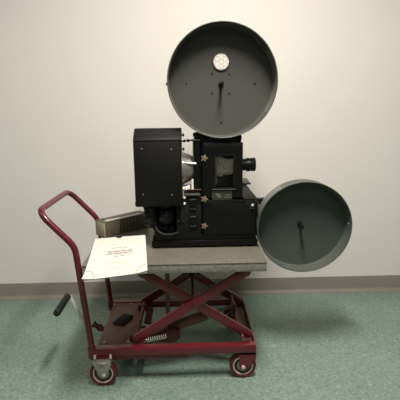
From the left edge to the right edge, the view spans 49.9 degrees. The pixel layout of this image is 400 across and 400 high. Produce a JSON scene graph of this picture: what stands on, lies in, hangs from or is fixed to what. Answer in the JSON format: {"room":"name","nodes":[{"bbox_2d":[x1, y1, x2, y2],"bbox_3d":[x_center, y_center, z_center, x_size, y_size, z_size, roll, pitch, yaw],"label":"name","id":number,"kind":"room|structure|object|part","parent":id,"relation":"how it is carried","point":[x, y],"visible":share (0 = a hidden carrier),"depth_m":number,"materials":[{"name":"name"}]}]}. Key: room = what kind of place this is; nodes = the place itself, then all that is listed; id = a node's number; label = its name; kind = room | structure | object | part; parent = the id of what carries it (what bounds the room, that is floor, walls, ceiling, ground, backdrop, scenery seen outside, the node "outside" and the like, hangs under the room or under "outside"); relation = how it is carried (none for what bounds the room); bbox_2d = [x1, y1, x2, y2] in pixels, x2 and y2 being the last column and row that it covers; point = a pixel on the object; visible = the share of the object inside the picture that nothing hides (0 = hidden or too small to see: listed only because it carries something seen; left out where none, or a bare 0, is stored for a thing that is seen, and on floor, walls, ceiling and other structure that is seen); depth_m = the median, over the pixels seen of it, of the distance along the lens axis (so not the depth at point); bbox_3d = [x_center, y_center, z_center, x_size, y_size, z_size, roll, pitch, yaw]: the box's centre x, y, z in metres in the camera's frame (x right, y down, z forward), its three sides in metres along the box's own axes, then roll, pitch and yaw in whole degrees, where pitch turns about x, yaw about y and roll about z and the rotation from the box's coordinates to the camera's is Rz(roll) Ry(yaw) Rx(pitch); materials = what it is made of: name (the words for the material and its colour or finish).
{"room":"institutional corridor","nodes":[
{"label":"institutional corridor","id":0,"kind":"room"},
{"bbox_2d":[0,0,399,283],"bbox_3d":[-0.151,-0.775,2.734,7.200,2.900,0.100,-1,12,-1],"label":"wall","id":1,"kind":"structure","parent":0,"point":[78,78],"depth_m":2.73,"materials":[{"name":"white paint"}]},
{"bbox_2d":[0,275,399,300],"bbox_3d":[-0.132,0.605,2.954,7.200,0.108,0.034,-1,12,-1],"label":"baseboard","id":2,"kind":"structure","parent":1,"relation":"attached to","point":[379,283],"depth_m":2.97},
{"bbox_2d":[0,292,399,399],"bbox_3d":[-0.058,1.243,0.303,7.200,0.060,5.686,-1,12,-1],"label":"floor","id":3,"kind":"structure","parent":0,"point":[315,346],"depth_m":2.23,"materials":[{"name":"plastic"}]},
{"bbox_2d":[38,190,266,384],"bbox_3d":[-0.214,0.382,2.236,1.014,0.840,0.687,-1,12,-1],"label":"cart","id":4,"kind":"object","parent":3,"relation":"on","point":[116,342],"visible":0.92,"depth_m":2.02,"materials":[{"name":"metal"}]},
{"bbox_3d":[-0.610,0.323,2.178,0.222,0.691,0.527,-1,12,-1],"label":"push handle","id":5,"kind":"part","parent":4,"relation":"part of","materials":[{"name":"red metal"}]},
{"bbox_2d":[87,345,95,359],"bbox_3d":[-0.503,0.710,2.007,0.042,0.063,0.038,-1,12,-1],"label":"socket","id":6,"kind":"object","parent":4,"relation":"attached to","point":[91,349],"depth_m":1.99,"materials":[{"name":"red metal"}]},
{"bbox_2d":[107,300,113,310],"bbox_3d":[-0.516,0.608,2.495,0.042,0.063,0.038,-1,12,-1],"label":"socket","id":7,"kind":"object","parent":4,"relation":"attached to","point":[110,303],"depth_m":2.48,"materials":[{"name":"red metal"}]},
{"bbox_2d":[82,235,146,280],"bbox_3d":[-0.371,0.249,1.918,0.262,0.066,0.394,-2,12,-8],"label":"document","id":8,"kind":"object","parent":4,"relation":"on","point":[126,255],"visible":1,"depth_m":1.90,"materials":[{"name":"white paper"}]},
{"bbox_3d":[-0.402,0.641,2.249,0.174,0.006,0.466,-1,12,-1],"label":"platform plate","id":9,"kind":"part","parent":4,"relation":"part of","materials":[{"name":"red metal"}]},
{"bbox_2d":[95,210,145,237],"bbox_3d":[-0.436,0.132,2.432,0.088,0.088,0.302,11,16,43],"label":"carton","id":10,"kind":"object","parent":4,"relation":"on","point":[131,221],"visible":0.97,"depth_m":2.38,"materials":[{"name":"beige cardboard"}]},
{"bbox_3d":[-0.539,0.157,2.329,0.086,0.080,0.007,11,16,43],"label":"panel","id":11,"kind":"part","parent":10,"relation":"part of","materials":[{"name":"beige cardboard"}]},
{"bbox_3d":[-0.436,0.093,2.424,0.088,0.006,0.301,11,16,43],"label":"lid","id":12,"kind":"part","parent":10,"relation":"part of","materials":[{"name":"beige cardboard"}]},
{"bbox_2d":[113,313,133,325],"bbox_3d":[-0.403,0.627,2.259,0.064,0.017,0.108,4,13,22],"label":"pad","id":13,"kind":"object","parent":4,"relation":"on","point":[124,318],"visible":1,"depth_m":2.24,"materials":[{"name":"black rubber"}]},
{"bbox_3d":[-0.282,0.680,2.261,0.035,0.025,0.460,-1,12,-1],"label":"cross rail","id":14,"kind":"part","parent":4,"relation":"part of","materials":[{"name":"red metal"}]},
{"bbox_3d":[-0.055,0.410,2.407,0.559,0.368,0.016,-1,12,-1],"label":"scissor arm","id":15,"kind":"part","parent":4,"relation":"part of","materials":[{"name":"red metal"}]},
{"bbox_3d":[-0.165,0.467,2.189,0.026,0.391,0.023,-1,12,-1],"label":"guide rod","id":16,"kind":"part","parent":4,"relation":"part of","materials":[{"name":"grey metal"}]},
{"bbox_3d":[-0.116,0.698,2.014,0.756,0.039,0.040,-1,12,-1],"label":"frame rail","id":17,"kind":"part","parent":4,"relation":"part of","materials":[{"name":"red metal"}]},
{"bbox_3d":[-0.130,0.596,2.503,0.756,0.039,0.040,-1,12,-1],"label":"frame rail","id":18,"kind":"part","parent":4,"relation":"part of","materials":[{"name":"red metal"}]},
{"bbox_3d":[-0.044,0.493,2.008,0.559,0.368,0.016,-1,12,-1],"label":"scissor arm","id":19,"kind":"part","parent":4,"relation":"part of","materials":[{"name":"red metal"}]},
{"bbox_3d":[-0.021,0.487,2.028,0.537,0.366,0.016,-1,12,-1],"label":"scissor arm","id":20,"kind":"part","parent":4,"relation":"part of","materials":[{"name":"red metal"}]},
{"bbox_3d":[-0.031,0.412,2.388,0.537,0.366,0.016,-1,12,-1],"label":"scissor arm","id":21,"kind":"part","parent":4,"relation":"part of","materials":[{"name":"red metal"}]},
{"bbox_3d":[0.107,0.568,2.218,0.140,0.060,0.016,-1,12,-1],"label":"piston rod","id":22,"kind":"part","parent":4,"relation":"part of","materials":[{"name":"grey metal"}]},
{"bbox_2d":[133,20,351,271],"bbox_3d":[0.209,-0.244,2.155,1.051,1.179,0.338,-1,12,-1],"label":"projector","id":23,"kind":"object","parent":4,"relation":"on","point":[222,76],"visible":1,"depth_m":2.06,"materials":[{"name":"black enamel"},{"name":"grey painted metal"},{"name":"aluminium"}]},
{"bbox_3d":[-0.197,-0.122,2.003,0.210,0.298,0.006,-1,12,-1],"label":"lamphouse door","id":24,"kind":"part","parent":23,"relation":"part of","materials":[{"name":"black metal"}]},
{"bbox_3d":[-0.168,0.075,2.147,0.104,0.104,0.142,-1,12,-1],"label":"motor","id":25,"kind":"part","parent":23,"relation":"part of","materials":[{"name":"black metal"}]},
{"bbox_2d":[182,184,200,189],"bbox_3d":[-0.042,-0.064,2.162,0.094,0.004,0.144,-1,12,-1],"label":"shelf","id":26,"kind":"object","parent":23,"relation":"attached to","point":[184,187],"depth_m":2.10,"materials":[{"name":"metal"}]},
{"bbox_2d":[189,215,196,226],"bbox_3d":[-0.033,0.105,2.094,0.040,0.060,0.022,-1,12,-1],"label":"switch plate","id":27,"kind":"object","parent":23,"relation":"attached to","point":[192,218],"depth_m":2.10,"materials":[{"name":"black metal"}]},
{"bbox_2d":[189,198,196,209],"bbox_3d":[-0.034,0.022,2.077,0.040,0.060,0.022,-1,12,-1],"label":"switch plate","id":28,"kind":"object","parent":23,"relation":"attached to","point":[192,201],"depth_m":2.08,"materials":[{"name":"black metal"}]},
{"bbox_3d":[0.099,-0.648,2.015,0.073,0.073,0.002,-1,12,-1],"label":"porthole glass","id":29,"kind":"part","parent":23,"relation":"part of","materials":[{"name":"white"}]},
{"bbox_3d":[0.108,-0.142,2.061,0.192,0.262,0.026,-1,12,-1],"label":"mechanism door","id":30,"kind":"part","parent":23,"relation":"part of","materials":[{"name":"black metal"}]},
{"bbox_2d":[168,21,276,136],"bbox_3d":[0.101,-0.548,1.990,0.501,0.511,0.100,-1,12,-1],"label":"magazine","id":31,"kind":"object","parent":23,"relation":"on","point":[222,75],"depth_m":2.03,"materials":[{"name":"grey metal"}]},
{"bbox_3d":[0.144,0.081,2.110,0.258,0.172,0.026,-1,12,-1],"label":"pedestal door","id":32,"kind":"part","parent":23,"relation":"part of","materials":[{"name":"black metal"}]},
{"bbox_3d":[0.226,-0.095,2.179,0.041,0.006,0.164,-1,12,-1],"label":"chute lid","id":33,"kind":"part","parent":23,"relation":"part of","materials":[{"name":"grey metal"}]},
{"bbox_3d":[0.333,0.066,2.184,0.128,0.156,0.034,-1,12,-1],"label":"magazine arm","id":34,"kind":"part","parent":23,"relation":"part of","materials":[{"name":"black metal"}]},
{"bbox_2d":[256,179,350,270],"bbox_3d":[0.509,0.126,2.137,0.462,0.453,0.090,-1,12,-1],"label":"magazine","id":35,"kind":"object","parent":23,"relation":"on","point":[302,224],"depth_m":2.17,"materials":[{"name":"metal"}]}
]}

